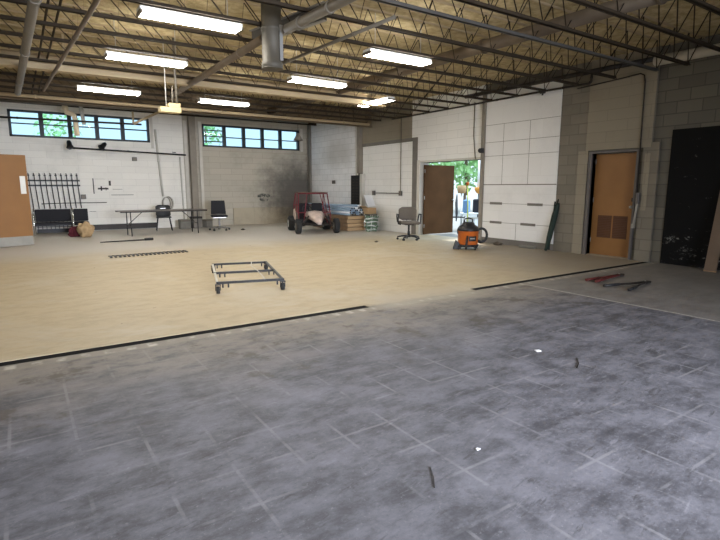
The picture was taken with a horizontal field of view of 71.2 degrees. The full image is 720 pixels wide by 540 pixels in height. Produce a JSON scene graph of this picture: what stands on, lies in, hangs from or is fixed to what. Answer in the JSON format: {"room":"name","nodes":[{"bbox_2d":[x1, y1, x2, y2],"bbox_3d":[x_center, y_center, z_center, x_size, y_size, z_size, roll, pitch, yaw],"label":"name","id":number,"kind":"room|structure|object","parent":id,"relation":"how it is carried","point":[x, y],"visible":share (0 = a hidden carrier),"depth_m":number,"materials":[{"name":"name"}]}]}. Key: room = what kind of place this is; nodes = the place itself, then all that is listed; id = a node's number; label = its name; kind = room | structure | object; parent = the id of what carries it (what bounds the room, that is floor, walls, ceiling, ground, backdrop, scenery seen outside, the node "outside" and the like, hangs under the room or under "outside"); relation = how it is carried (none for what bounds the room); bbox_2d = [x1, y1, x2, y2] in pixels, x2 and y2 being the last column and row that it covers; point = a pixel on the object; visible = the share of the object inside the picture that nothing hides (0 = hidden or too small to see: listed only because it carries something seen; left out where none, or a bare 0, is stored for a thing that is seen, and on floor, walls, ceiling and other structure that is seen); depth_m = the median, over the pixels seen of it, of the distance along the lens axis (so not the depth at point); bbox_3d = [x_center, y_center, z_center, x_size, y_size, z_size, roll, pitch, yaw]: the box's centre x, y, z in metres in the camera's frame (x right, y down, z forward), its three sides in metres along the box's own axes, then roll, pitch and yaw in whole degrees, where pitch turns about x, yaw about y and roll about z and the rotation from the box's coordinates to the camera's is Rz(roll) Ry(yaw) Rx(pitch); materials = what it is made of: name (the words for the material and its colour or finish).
{"room":"warehouse","nodes":[
{"label":"warehouse","id":0,"kind":"room"},
{"bbox_2d":[0,102,307,232],"bbox_3d":[-6.155,-3.349,17.079,10.400,3.760,0.360,-6,11,-33],"label":"wall","id":1,"kind":"structure","parent":0,"point":[256,186],"depth_m":16.57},
{"bbox_2d":[27,173,81,208],"bbox_3d":[-9.159,-2.356,14.978,1.480,1.044,0.055,-6,11,-33],"label":"fence panel","id":2,"kind":"object","parent":1,"relation":"attached to","point":[55,175],"visible":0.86,"depth_m":14.99,"materials":[{"name":"black metal"}]},
{"bbox_2d":[7,109,149,142],"bbox_3d":[-8.419,-4.352,15.303,3.770,0.755,0.110,-6,11,-33],"label":"window","id":3,"kind":"structure","parent":1,"relation":"in","point":[122,129],"depth_m":15.13,"materials":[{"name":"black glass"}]},
{"bbox_2d":[93,222,156,229],"bbox_3d":[-7.609,-1.411,16.230,2.000,0.170,0.050,-6,11,-33],"label":"baseboard","id":4,"kind":"structure","parent":1,"relation":"attached to","point":[134,225],"depth_m":16.20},
{"bbox_2d":[73,147,185,155],"bbox_3d":[-7.289,-3.723,15.838,3.421,0.149,0.427,-6,11,-33],"label":"bar","id":5,"kind":"object","parent":1,"relation":"attached to","point":[172,153],"visible":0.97,"depth_m":15.71,"materials":[{"name":"black metal"}]},
{"bbox_2d":[154,129,163,195],"bbox_3d":[-6.608,-3.508,16.536,0.188,2.154,0.080,-6,11,-33],"label":"conduit","id":6,"kind":"object","parent":1,"relation":"attached to","point":[155,133],"visible":1,"depth_m":16.50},
{"bbox_2d":[179,157,184,218],"bbox_3d":[-6.038,-2.686,17.084,0.089,2.251,0.058,-6,11,-33],"label":"conduit","id":7,"kind":"object","parent":1,"relation":"attached to","point":[179,157],"visible":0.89,"depth_m":17.05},
{"bbox_2d":[182,120,205,218],"bbox_3d":[-5.673,-3.269,17.237,0.600,3.550,0.060,-6,11,-33],"label":"trim","id":8,"kind":"structure","parent":1,"relation":"attached to","point":[183,121],"depth_m":17.18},
{"bbox_2d":[149,117,302,151],"bbox_3d":[-4.502,-4.708,17.823,5.530,1.000,0.020,-6,11,-33],"label":"trim","id":9,"kind":"structure","parent":1,"relation":"attached to","point":[150,118],"depth_m":16.38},
{"bbox_2d":[202,124,298,150],"bbox_3d":[-3.900,-4.798,18.309,3.720,0.760,0.110,-6,11,-33],"label":"window","id":10,"kind":"structure","parent":1,"relation":"in","point":[224,127],"depth_m":18.11,"materials":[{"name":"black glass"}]},
{"bbox_2d":[0,223,719,539],"bbox_3d":[0.107,0.204,7.954,10.700,0.312,22.650,-6,11,-33],"label":"floor","id":11,"kind":"structure","parent":0,"point":[333,426],"depth_m":3.37,"materials":[{"name":"concrete"}]},
{"bbox_2d":[32,208,88,235],"bbox_3d":[-8.663,-1.407,14.599,1.398,0.748,0.545,-6,11,-30],"label":"bench","id":12,"kind":"object","parent":11,"relation":"on","point":[43,217],"visible":0.93,"depth_m":14.62,"materials":[{"name":"black fabric"}]},
{"bbox_2d":[68,226,79,236],"bbox_3d":[-7.883,-1.071,13.872,0.339,0.300,0.296,-6,11,-33],"label":"cloth bundle","id":13,"kind":"object","parent":11,"relation":"on","point":[73,232],"visible":0.8,"depth_m":13.78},
{"bbox_2d":[77,221,94,237],"bbox_3d":[-7.488,-1.115,13.715,0.390,0.437,0.426,9,13,44],"label":"sack","id":14,"kind":"object","parent":11,"relation":"on","point":[84,230],"visible":1,"depth_m":13.62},
{"bbox_2d":[110,250,187,257],"bbox_3d":[-4.276,-0.329,10.248,1.550,0.012,0.310,-7,12,-37],"label":"strip","id":15,"kind":"object","parent":11,"relation":"on","point":[182,251],"visible":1,"depth_m":10.26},
{"bbox_2d":[115,208,206,235],"bbox_3d":[-5.750,-1.404,14.682,2.400,0.700,0.760,-6,11,-34],"label":"folding table","id":16,"kind":"object","parent":11,"relation":"on","point":[197,209],"visible":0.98,"depth_m":14.36,"materials":[{"name":"black metal"}]},
{"bbox_2d":[155,205,172,230],"bbox_3d":[-6.149,-1.634,15.753,0.486,0.795,0.466,-4,10,-24],"label":"chair","id":17,"kind":"object","parent":11,"relation":"on","point":[158,214],"visible":0.79,"depth_m":15.85,"materials":[{"name":"black plastic"}]},
{"bbox_2d":[178,219,190,228],"bbox_3d":[-5.766,-1.508,16.523,0.330,0.308,0.309,-6,11,-33],"label":"carton","id":18,"kind":"object","parent":11,"relation":"on","point":[182,223],"visible":1,"depth_m":16.42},
{"bbox_2d":[187,116,199,215],"bbox_3d":[-5.670,-3.357,17.127,0.200,3.760,0.220,-6,11,-33],"label":"column","id":19,"kind":"structure","parent":11,"relation":"on","point":[190,119],"depth_m":17.01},
{"bbox_2d":[190,216,202,227],"bbox_3d":[-5.482,-1.599,16.824,0.288,0.388,0.309,9,13,44],"label":"carton","id":20,"kind":"object","parent":11,"relation":"on","point":[194,218],"visible":0.71,"depth_m":16.74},
{"bbox_2d":[209,200,229,230],"bbox_3d":[-4.464,-1.727,15.936,0.658,0.930,0.628,-3,10,-20],"label":"office chair","id":21,"kind":"object","parent":11,"relation":"on","point":[218,209],"visible":0.99,"depth_m":16.06,"materials":[{"name":"metal"}]},
{"bbox_2d":[211,261,285,293],"bbox_3d":[-1.681,0.070,7.343,0.900,0.175,1.735,-3,10,-18],"label":"frame","id":22,"kind":"object","parent":11,"relation":"on","point":[213,269],"visible":1,"depth_m":7.19,"materials":[{"name":"black metal"}]},
{"bbox_2d":[287,192,339,233],"bbox_3d":[-1.423,-1.763,15.323,1.400,1.200,2.007,-3,10,-16],"label":"go kart","id":23,"kind":"object","parent":11,"relation":"on","point":[315,216],"visible":1,"depth_m":15.19,"materials":[{"name":"red paint"}]},
{"bbox_2d":[0,262,647,365],"bbox_3d":[1.073,0.326,6.446,10.020,0.031,0.112,-6,11,-33],"label":"trim","id":24,"kind":"structure","parent":11,"relation":"on","point":[523,281],"depth_m":4.81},
{"bbox_2d":[314,226,365,230],"bbox_3d":[-0.723,-1.444,16.732,0.680,0.104,2.304,-6,11,-32],"label":"board","id":25,"kind":"object","parent":11,"relation":"on","point":[362,227],"visible":0.53,"depth_m":15.79,"materials":[{"name":"wood"}]},
{"bbox_2d":[331,222,365,226],"bbox_3d":[-0.742,-1.563,16.724,0.680,0.104,2.304,-6,11,-33],"label":"board","id":26,"kind":"object","parent":25,"relation":"on","point":[341,224],"visible":0.47,"depth_m":15.77,"materials":[{"name":"wood"}]},
{"bbox_2d":[331,218,364,222],"bbox_3d":[-0.785,-1.678,16.700,0.680,0.104,2.304,-7,11,-35],"label":"board","id":27,"kind":"object","parent":26,"relation":"on","point":[340,220],"visible":0.45,"depth_m":15.83,"materials":[{"name":"wood"}]},
{"bbox_2d":[328,214,365,219],"bbox_3d":[-0.710,-1.795,16.682,0.680,0.104,2.304,-6,11,-32],"label":"board","id":28,"kind":"object","parent":27,"relation":"on","point":[346,217],"visible":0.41,"depth_m":15.83,"materials":[{"name":"wood"}]},
{"bbox_2d":[364,215,378,231],"bbox_3d":[0.352,-1.441,15.541,0.444,0.508,0.458,2,10,11],"label":"wire bundle","id":29,"kind":"object","parent":11,"relation":"on","point":[368,221],"visible":1,"depth_m":15.41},
{"bbox_2d":[396,207,421,240],"bbox_3d":[1.263,-1.205,13.045,0.640,0.840,0.592,-1,9,-6],"label":"office chair","id":30,"kind":"object","parent":11,"relation":"on","point":[407,215],"visible":1,"depth_m":13.15,"materials":[{"name":"fabric"}]},
{"bbox_2d":[453,217,487,249],"bbox_3d":[2.407,-0.814,11.094,0.677,0.701,0.564,-9,13,-42],"label":"shop vacuum","id":31,"kind":"object","parent":11,"relation":"on","point":[468,232],"visible":1,"depth_m":10.94,"materials":[{"name":"orange plastic"}]},
{"bbox_2d":[544,199,559,250],"bbox_3d":[4.083,-0.950,10.691,0.267,1.103,0.129,-1,9,-7],"label":"folded umbrella","id":32,"kind":"object","parent":11,"relation":"on","point":[554,216],"visible":1,"depth_m":10.66,"materials":[{"name":"green fabric"}]},
{"bbox_2d":[585,273,624,282],"bbox_3d":[3.679,0.109,7.479,0.899,0.045,0.183,-7,12,-36],"label":"cutter","id":33,"kind":"object","parent":11,"relation":"on","point":[597,279],"visible":1,"depth_m":7.39,"materials":[{"name":"metal"}]},
{"bbox_2d":[603,280,650,290],"bbox_3d":[3.763,0.200,6.928,0.821,0.045,0.384,-6,11,-32],"label":"cutter","id":34,"kind":"object","parent":11,"relation":"on","point":[639,283],"visible":1,"depth_m":6.92,"materials":[{"name":"black metal"}]},
{"bbox_2d":[703,193,719,272],"bbox_3d":[5.780,-0.750,8.081,0.307,1.554,0.195,-6,11,-33],"label":"plank","id":35,"kind":"object","parent":11,"relation":"on","point":[713,253],"visible":1,"depth_m":8.10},
{"bbox_3d":[0.348,-1.539,16.056,0.222,0.520,0.400,-6,11,-33],"label":"cinder block","id":36,"kind":"object","parent":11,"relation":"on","visible":0},
{"bbox_2d":[360,206,375,213],"bbox_3d":[0.241,-1.909,15.913,0.470,0.256,0.300,-8,12,-40],"label":"cardboard box","id":37,"kind":"object","parent":36,"relation":"on","point":[367,210],"visible":1,"depth_m":15.83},
{"bbox_2d":[363,195,374,206],"bbox_3d":[0.300,-2.179,15.819,0.171,0.354,0.408,8,12,39],"label":"panel","id":38,"kind":"object","parent":37,"relation":"on","point":[369,200],"visible":1,"depth_m":15.79,"materials":[{"name":"metal"}]},
{"bbox_2d":[0,0,719,109],"bbox_3d":[0.024,-3.791,7.422,10.700,0.250,22.950,-6,11,-33],"label":"ceiling","id":39,"kind":"structure","parent":0,"point":[235,9],"depth_m":7.99,"materials":[{"name":"metal"}]},
{"bbox_2d":[62,105,79,135],"bbox_3d":[-8.166,-4.297,14.184,0.390,0.974,0.164,-6,11,-33],"label":"drain pipe","id":40,"kind":"object","parent":39,"relation":"hanging from","point":[65,109],"visible":0.84,"depth_m":14.20,"materials":[{"name":"beige plastic"}]},
{"bbox_2d":[76,77,141,95],"bbox_3d":[-4.920,-3.772,9.827,1.140,0.570,0.216,-6,11,-33],"label":"fluorescent light","id":41,"kind":"object","parent":39,"relation":"hanging from","point":[84,87],"visible":0.82,"depth_m":9.80,"materials":[{"name":"white"}]},
{"bbox_2d":[78,87,139,95],"bbox_3d":[-4.920,-3.507,9.870,1.090,0.034,0.216,-6,11,-33],"label":"diffuser","id":42,"kind":"object","parent":41,"relation":"attached to","point":[94,89],"depth_m":9.82,"materials":[{"name":"white"}]},
{"bbox_2d":[104,20,187,68],"bbox_3d":[-3.171,-3.381,7.455,1.140,0.570,0.216,-6,11,-33],"label":"fluorescent light","id":43,"kind":"object","parent":39,"relation":"hanging from","point":[113,55],"visible":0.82,"depth_m":7.42,"materials":[{"name":"white"}]},
{"bbox_2d":[106,53,186,67],"bbox_3d":[-3.171,-3.117,7.499,1.090,0.034,0.216,-6,11,-33],"label":"diffuser","id":44,"kind":"object","parent":43,"relation":"attached to","point":[129,57],"depth_m":7.46,"materials":[{"name":"white"}]},
{"bbox_2d":[0,98,307,123],"bbox_3d":[-5.778,-4.872,15.533,9.401,0.155,0.104,-6,11,-33],"label":"pipe","id":45,"kind":"object","parent":39,"relation":"attached to","point":[1,99],"visible":0.55,"depth_m":14.36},
{"bbox_2d":[132,111,158,124],"bbox_3d":[-6.361,-4.578,15.063,0.871,0.502,0.070,-6,11,-33],"label":"diagonal strut","id":46,"kind":"object","parent":45,"relation":"hanging from","point":[157,112],"visible":0.82,"depth_m":14.96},
{"bbox_2d":[0,116,141,124],"bbox_3d":[-8.115,-4.159,13.997,3.801,0.095,0.064,-6,11,-33],"label":"pipe","id":47,"kind":"object","parent":46,"relation":"attached to","point":[9,117],"visible":1,"depth_m":13.97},
{"bbox_2d":[10,102,316,125],"bbox_3d":[-5.794,-5.000,15.990,10.100,0.148,0.070,-6,11,-33],"label":"beam","id":48,"kind":"structure","parent":39,"relation":"attached to","point":[311,124],"depth_m":16.17,"materials":[{"name":"metal"}]},
{"bbox_2d":[158,36,181,113],"bbox_3d":[-3.137,-3.186,8.207,0.330,1.200,0.180,-6,11,-33],"label":"junction box","id":49,"kind":"object","parent":39,"relation":"hanging from","point":[171,108],"visible":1,"depth_m":8.25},
{"bbox_2d":[158,106,181,113],"bbox_3d":[-3.137,-2.633,8.298,0.330,0.080,0.180,-6,11,-33],"label":"fluorescent light","id":50,"kind":"object","parent":49,"relation":"on","point":[168,109],"depth_m":8.25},
{"bbox_2d":[0,71,371,127],"bbox_3d":[-3.796,-4.321,13.091,10.098,0.543,0.140,-6,11,-33],"label":"crossbeam","id":51,"kind":"object","parent":39,"relation":"attached to","point":[30,79],"visible":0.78,"depth_m":12.40,"materials":[{"name":"metal"}]},
{"bbox_2d":[0,68,377,122],"bbox_3d":[-3.623,-4.307,12.833,10.100,0.489,0.068,-6,11,-33],"label":"joist","id":52,"kind":"object","parent":39,"relation":"attached to","point":[0,68],"visible":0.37,"depth_m":12.12,"materials":[{"name":"metal"}]},
{"bbox_2d":[136,0,243,33],"bbox_3d":[-1.911,-3.088,5.676,1.140,0.570,0.216,-6,11,-33],"label":"fluorescent light","id":53,"kind":"object","parent":39,"relation":"hanging from","point":[143,11],"visible":1,"depth_m":5.66,"materials":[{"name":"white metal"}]},
{"bbox_2d":[139,9,240,33],"bbox_3d":[-1.911,-2.824,5.720,1.090,0.034,0.216,-6,11,-33],"label":"diffuser","id":54,"kind":"object","parent":53,"relation":"attached to","point":[164,15],"depth_m":5.66,"materials":[{"name":"white"}]},
{"bbox_2d":[0,34,385,107],"bbox_3d":[-2.686,-3.699,9.432,7.800,0.585,0.180,-6,11,-33],"label":"girder","id":55,"kind":"object","parent":39,"relation":"attached to","point":[4,62],"visible":0.74,"depth_m":9.01,"materials":[{"name":"metal"}]},
{"bbox_2d":[14,0,41,95],"bbox_3d":[-3.825,-2.758,5.794,0.148,0.123,9.502,-6,11,-34],"label":"pipe","id":56,"kind":"object","parent":55,"relation":"attached to","point":[32,9],"visible":1,"depth_m":6.04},
{"bbox_2d":[31,0,49,92],"bbox_3d":[-4.007,-3.063,6.352,0.048,0.027,10.700,-6,11,-33],"label":"conduit","id":57,"kind":"object","parent":55,"relation":"attached to","point":[48,1],"visible":0.7,"depth_m":6.60,"materials":[{"name":"metal"}]},
{"bbox_2d":[38,0,62,92],"bbox_3d":[-3.908,-3.093,6.415,0.048,0.027,10.700,-6,11,-33],"label":"conduit","id":58,"kind":"object","parent":55,"relation":"attached to","point":[60,1],"visible":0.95,"depth_m":6.60,"materials":[{"name":"metal"}]},
{"bbox_2d":[42,0,100,91],"bbox_3d":[-3.303,-2.805,5.897,0.073,0.061,9.107,-7,12,-36],"label":"pipe","id":59,"kind":"object","parent":55,"relation":"attached to","point":[93,6],"visible":1,"depth_m":6.16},
{"bbox_2d":[170,34,261,97],"bbox_3d":[-2.516,-3.239,8.286,0.118,0.118,4.750,-6,11,-33],"label":"pipe","id":60,"kind":"object","parent":55,"relation":"attached to","point":[240,52],"visible":0.88,"depth_m":7.51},
{"bbox_2d":[0,67,391,120],"bbox_3d":[-3.227,-4.211,12.252,10.100,0.489,0.068,-6,11,-33],"label":"joist","id":61,"kind":"object","parent":39,"relation":"attached to","point":[1,86],"visible":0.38,"depth_m":11.69,"materials":[{"name":"metal"}]},
{"bbox_2d":[0,69,403,118],"bbox_3d":[-2.831,-4.115,11.670,10.100,0.489,0.068,-6,11,-33],"label":"joist","id":62,"kind":"object","parent":39,"relation":"attached to","point":[2,80],"visible":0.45,"depth_m":11.86,"materials":[{"name":"metal"}]},
{"bbox_2d":[0,50,420,115],"bbox_3d":[-2.434,-4.019,11.089,10.100,0.489,0.068,-6,11,-33],"label":"joist","id":63,"kind":"object","parent":39,"relation":"attached to","point":[2,73],"visible":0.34,"depth_m":10.55,"materials":[{"name":"metal"}]},
{"bbox_2d":[0,34,440,112],"bbox_3d":[-2.038,-3.924,10.508,10.100,0.489,0.068,-6,11,-33],"label":"joist","id":64,"kind":"object","parent":39,"relation":"attached to","point":[390,107],"visible":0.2,"depth_m":10.37,"materials":[{"name":"metal"}]},
{"bbox_2d":[197,89,249,106],"bbox_3d":[-3.045,-4.000,11.213,1.140,0.570,0.216,-6,11,-33],"label":"fluorescent light","id":65,"kind":"object","parent":39,"relation":"hanging from","point":[201,100],"visible":0.83,"depth_m":11.20,"materials":[{"name":"white"}]},
{"bbox_2d":[200,100,248,106],"bbox_3d":[-3.045,-3.736,11.257,1.090,0.034,0.216,-6,11,-33],"label":"diffuser","id":66,"kind":"object","parent":65,"relation":"attached to","point":[223,102],"depth_m":11.21,"materials":[{"name":"white"}]},
{"bbox_2d":[0,22,460,108],"bbox_3d":[-1.642,-3.828,9.926,10.100,0.489,0.068,-6,11,-33],"label":"joist","id":67,"kind":"object","parent":39,"relation":"attached to","point":[98,37],"visible":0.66,"depth_m":9.15,"materials":[{"name":"metal"}]},
{"bbox_2d":[0,8,481,104],"bbox_3d":[-1.246,-3.732,9.345,10.100,0.489,0.068,-6,11,-33],"label":"joist","id":68,"kind":"object","parent":39,"relation":"attached to","point":[192,68],"visible":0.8,"depth_m":8.61,"materials":[{"name":"metal"}]},
{"bbox_2d":[0,0,505,100],"bbox_3d":[-0.855,-3.638,8.772,10.100,0.489,0.068,-6,11,-33],"label":"joist","id":69,"kind":"object","parent":39,"relation":"attached to","point":[4,32],"visible":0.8,"depth_m":7.87,"materials":[{"name":"metal"}]},
{"bbox_2d":[0,0,527,96],"bbox_3d":[-0.459,-3.542,8.190,10.100,0.489,0.068,-6,11,-33],"label":"joist","id":70,"kind":"object","parent":39,"relation":"attached to","point":[5,17],"visible":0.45,"depth_m":7.25,"materials":[{"name":"metal"}]},
{"bbox_2d":[267,0,670,113],"bbox_3d":[0.580,-3.662,9.440,0.258,0.212,12.202,-6,11,-33],"label":"pipe","id":71,"kind":"object","parent":70,"relation":"attached to","point":[588,15],"visible":0.56,"depth_m":7.02,"materials":[{"name":"metal"}]},
{"bbox_2d":[260,0,282,71],"bbox_3d":[-1.063,-2.918,6.025,0.260,0.980,0.260,-6,11,-33],"label":"flue","id":72,"kind":"object","parent":39,"relation":"hanging from","point":[271,28],"visible":0.98,"depth_m":5.96,"materials":[{"name":"metal"}]},
{"bbox_2d":[0,0,559,91],"bbox_3d":[-0.074,-3.449,7.625,10.100,0.489,0.068,-6,11,-33],"label":"joist","id":73,"kind":"object","parent":39,"relation":"attached to","point":[80,11],"visible":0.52,"depth_m":7.31,"materials":[{"name":"metal"}]},
{"bbox_2d":[249,1,326,38],"bbox_3d":[-0.969,-3.145,6.483,0.051,0.212,1.583,-9,13,-44],"label":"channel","id":74,"kind":"object","parent":73,"relation":"attached to","point":[256,32],"visible":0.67,"depth_m":6.33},
{"bbox_2d":[286,50,347,87],"bbox_3d":[-0.765,-3.644,9.052,1.140,0.570,0.216,-6,11,-33],"label":"fluorescent light","id":75,"kind":"object","parent":39,"relation":"hanging from","point":[296,79],"visible":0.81,"depth_m":9.03,"materials":[{"name":"white"}]},
{"bbox_2d":[288,78,345,87],"bbox_3d":[-0.765,-3.380,9.096,1.090,0.034,0.216,-6,11,-33],"label":"diffuser","id":76,"kind":"object","parent":75,"relation":"attached to","point":[311,81],"depth_m":9.04,"materials":[{"name":"white"}]},
{"bbox_2d":[120,0,591,85],"bbox_3d":[0.328,-3.352,7.036,10.100,0.489,0.068,-6,11,-33],"label":"joist","id":77,"kind":"object","parent":39,"relation":"attached to","point":[180,8],"visible":0.77,"depth_m":7.09,"materials":[{"name":"metal"}]},
{"bbox_2d":[262,15,395,72],"bbox_3d":[-0.600,-3.003,6.852,0.051,0.052,3.303,-7,12,-36],"label":"conduit","id":78,"kind":"object","parent":77,"relation":"attached to","point":[354,33],"visible":1,"depth_m":6.32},
{"bbox_2d":[358,82,394,106],"bbox_3d":[0.353,-3.991,11.161,0.216,0.570,1.140,-6,11,-33],"label":"fluorescent light","id":79,"kind":"object","parent":39,"relation":"hanging from","point":[388,98],"visible":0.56,"depth_m":10.94,"materials":[{"name":"white"}]},
{"bbox_2d":[358,98,393,106],"bbox_3d":[0.353,-3.727,11.205,0.216,0.034,1.090,-6,11,-33],"label":"diffuser","id":80,"kind":"object","parent":79,"relation":"attached to","point":[380,100],"depth_m":11.05,"materials":[{"name":"white"}]},
{"bbox_2d":[362,13,432,65],"bbox_3d":[0.562,-3.358,7.317,1.140,0.570,0.216,-6,11,-33],"label":"fluorescent light","id":81,"kind":"object","parent":39,"relation":"hanging from","point":[370,52],"visible":1,"depth_m":7.29,"materials":[{"name":"white"}]},
{"bbox_2d":[365,51,430,65],"bbox_3d":[0.562,-3.094,7.361,1.090,0.034,0.216,-6,11,-33],"label":"diffuser","id":82,"kind":"object","parent":81,"relation":"attached to","point":[385,55],"depth_m":7.30,"materials":[{"name":"white"}]},
{"bbox_2d":[247,0,628,78],"bbox_3d":[0.741,-3.252,6.430,10.100,0.489,0.068,-6,11,-33],"label":"joist","id":83,"kind":"object","parent":39,"relation":"attached to","point":[286,5],"visible":0.87,"depth_m":6.90,"materials":[{"name":"metal"}]},
{"bbox_2d":[371,0,672,70],"bbox_3d":[1.143,-3.155,5.840,10.100,0.489,0.068,-6,11,-33],"label":"joist","id":84,"kind":"object","parent":39,"relation":"attached to","point":[395,3],"visible":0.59,"depth_m":6.65,"materials":[{"name":"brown metal"}]},
{"bbox_2d":[454,0,704,65],"bbox_3d":[1.410,-3.091,5.447,10.100,0.489,0.068,-6,11,-33],"label":"joist","id":85,"kind":"object","parent":39,"relation":"attached to","point":[475,3],"visible":0.88,"depth_m":6.58,"materials":[{"name":"metal"}]},
{"bbox_2d":[283,0,355,33],"bbox_3d":[0.128,-2.624,4.614,0.131,0.130,3.324,-7,12,-36],"label":"pipe","id":86,"kind":"object","parent":85,"relation":"attached to","point":[330,6],"visible":1,"depth_m":5.37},
{"bbox_2d":[567,0,719,51],"bbox_3d":[1.779,-3.002,4.907,10.100,0.489,0.068,-6,11,-33],"label":"joist","id":87,"kind":"object","parent":39,"relation":"attached to","point":[586,3],"visible":0.82,"depth_m":6.18,"materials":[{"name":"metal"}]},
{"bbox_2d":[684,0,719,15],"bbox_3d":[2.158,-2.910,4.350,10.100,0.489,0.068,-6,11,-33],"label":"joist","id":88,"kind":"object","parent":39,"relation":"attached to","point":[703,4],"visible":1,"depth_m":5.42,"materials":[{"name":"metal"}]},
{"bbox_2d":[307,34,719,269],"bbox_3d":[4.314,-2.281,10.594,0.360,3.760,22.950,-6,11,-33],"label":"wall","id":89,"kind":"structure","parent":0,"point":[533,143],"depth_m":10.51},
{"bbox_2d":[307,125,311,209],"bbox_3d":[-1.929,-3.740,19.454,0.100,3.760,0.180,-6,11,-33],"label":"trim","id":90,"kind":"structure","parent":89,"relation":"attached to","point":[308,126],"depth_m":19.35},
{"bbox_2d":[351,175,359,204],"bbox_3d":[-0.122,-2.652,16.847,0.108,1.020,0.540,-6,11,-33],"label":"breaker panel","id":91,"kind":"object","parent":89,"relation":"attached to","point":[355,179],"visible":0.87,"depth_m":16.79,"materials":[{"name":"black metal"}]},
{"bbox_2d":[355,126,362,172],"bbox_3d":[-0.063,-3.284,16.680,0.140,3.760,0.370,-6,11,-33],"label":"trim","id":92,"kind":"structure","parent":89,"relation":"attached to","point":[359,129],"depth_m":16.43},
{"bbox_2d":[360,174,364,205],"bbox_3d":[0.077,-2.622,16.542,0.120,1.060,0.150,-6,11,-33],"label":"panel frame","id":93,"kind":"object","parent":89,"relation":"attached to","point":[362,176],"visible":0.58,"depth_m":16.48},
{"bbox_2d":[423,165,453,233],"bbox_3d":[2.304,-2.034,14.557,1.156,1.955,0.135,-6,11,-33],"label":"door","id":94,"kind":"structure","parent":89,"relation":"in","point":[438,195],"depth_m":14.56,"materials":[{"name":"brown wood"}]},
{"bbox_2d":[416,157,479,234],"bbox_3d":[2.436,-1.918,13.493,0.350,2.100,2.425,-6,11,-33],"label":"trim","id":95,"kind":"structure","parent":89,"relation":"attached to","point":[420,164],"depth_m":14.28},
{"bbox_2d":[478,95,486,240],"bbox_3d":[2.993,-2.448,12.250,0.100,3.550,0.090,-6,11,-33],"label":"trim","id":96,"kind":"structure","parent":89,"relation":"attached to","point":[484,105],"depth_m":12.21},
{"bbox_2d":[572,151,588,253],"bbox_3d":[4.470,-1.358,10.218,0.016,2.060,0.210,-6,11,-33],"label":"trim","id":97,"kind":"structure","parent":89,"relation":"attached to","point":[582,167],"depth_m":10.20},
{"bbox_2d":[465,43,719,98],"bbox_3d":[4.905,-3.641,8.972,0.170,0.200,8.201,-6,11,-33],"label":"joist","id":98,"kind":"object","parent":89,"relation":"attached to","point":[700,52],"visible":0.56,"depth_m":8.75,"materials":[{"name":"metal"}]},
{"bbox_2d":[392,74,592,119],"bbox_3d":[2.708,-4.093,12.227,0.051,0.196,6.296,-6,11,-33],"label":"gas pipe","id":99,"kind":"object","parent":98,"relation":"attached to","point":[591,75],"visible":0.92,"depth_m":11.30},
{"bbox_2d":[582,149,638,259],"bbox_3d":[4.910,-1.276,9.780,0.250,2.040,0.980,-6,11,-33],"label":"trim","id":100,"kind":"structure","parent":89,"relation":"attached to","point":[591,154],"depth_m":9.96,"materials":[{"name":"metal"}]},
{"bbox_2d":[577,73,645,192],"bbox_3d":[4.701,-2.522,9.590,0.028,2.162,1.362,-6,11,-33],"label":"conduit","id":101,"kind":"object","parent":89,"relation":"attached to","point":[638,73],"visible":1,"depth_m":9.10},
{"bbox_2d":[589,152,636,257],"bbox_3d":[4.915,-1.256,9.779,0.136,1.978,0.867,-6,11,-33],"label":"door","id":102,"kind":"structure","parent":89,"relation":"in","point":[614,173],"depth_m":9.80,"materials":[{"name":"orange wood"}]},
{"bbox_2d":[631,193,639,227],"bbox_3d":[5.076,-1.094,9.260,0.060,0.650,0.095,-6,11,-33],"label":"rod","id":103,"kind":"object","parent":89,"relation":"attached to","point":[637,197],"visible":1,"depth_m":9.23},
{"bbox_3d":[-4.291,-1.341,4.884,0.300,3.760,22.950,-6,11,-33],"label":"wall","id":104,"kind":"structure","parent":0,"visible":0},
{"bbox_2d":[0,154,33,246],"bbox_3d":[-7.908,-1.548,11.276,0.063,2.050,0.886,7,12,37],"label":"door","id":105,"kind":"structure","parent":104,"relation":"in","point":[16,228],"depth_m":11.38,"materials":[{"name":"orange wood"}]},
{"bbox_2d":[0,92,369,125],"bbox_3d":[-3.630,-3.925,12.452,9.400,0.083,0.080,-6,11,-33],"label":"pipe","id":106,"kind":"object","parent":104,"relation":"attached to","point":[34,96],"visible":1,"depth_m":11.72,"materials":[{"name":"metal"}]},
{"label":"outside","id":107,"kind":"structure","parent":0,"visible":0},
{"bbox_2d":[431,196,477,237],"bbox_3d":[-4.294,-3.865,33.077,90.000,0.380,120.000,-6,11,-33],"label":"ground","id":108,"kind":"structure","parent":107,"point":[456,224],"depth_m":24.68,"materials":[{"name":"concrete"}]},
{"bbox_2d":[32,114,80,136],"bbox_3d":[-20.174,-7.565,33.821,3.102,6.892,3.271,0,9,-3],"label":"tree","id":109,"kind":"object","parent":108,"relation":"on","point":[54,133],"visible":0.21,"depth_m":33.29,"materials":[{"name":"green plant"}]},
{"bbox_2d":[204,126,221,144],"bbox_3d":[-11.324,-9.479,37.136,2.324,9.589,2.260,-6,11,-33],"label":"tree","id":110,"kind":"object","parent":108,"relation":"on","point":[205,127],"visible":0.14,"depth_m":37.02,"materials":[{"name":"green plant"}]},
{"bbox_2d":[429,160,477,199],"bbox_3d":[6.104,-6.718,28.759,6.611,6.868,6.564,-6,11,-33],"label":"tree","id":111,"kind":"object","parent":108,"relation":"on","point":[468,171],"visible":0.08,"depth_m":28.54,"materials":[{"name":"green plant"}]},
{"bbox_2d":[457,186,465,224],"bbox_3d":[3.698,-2.362,18.375,0.330,1.430,0.330,-6,11,-33],"label":"floor lamp","id":112,"kind":"object","parent":108,"relation":"on","point":[460,189],"visible":0.98,"depth_m":18.19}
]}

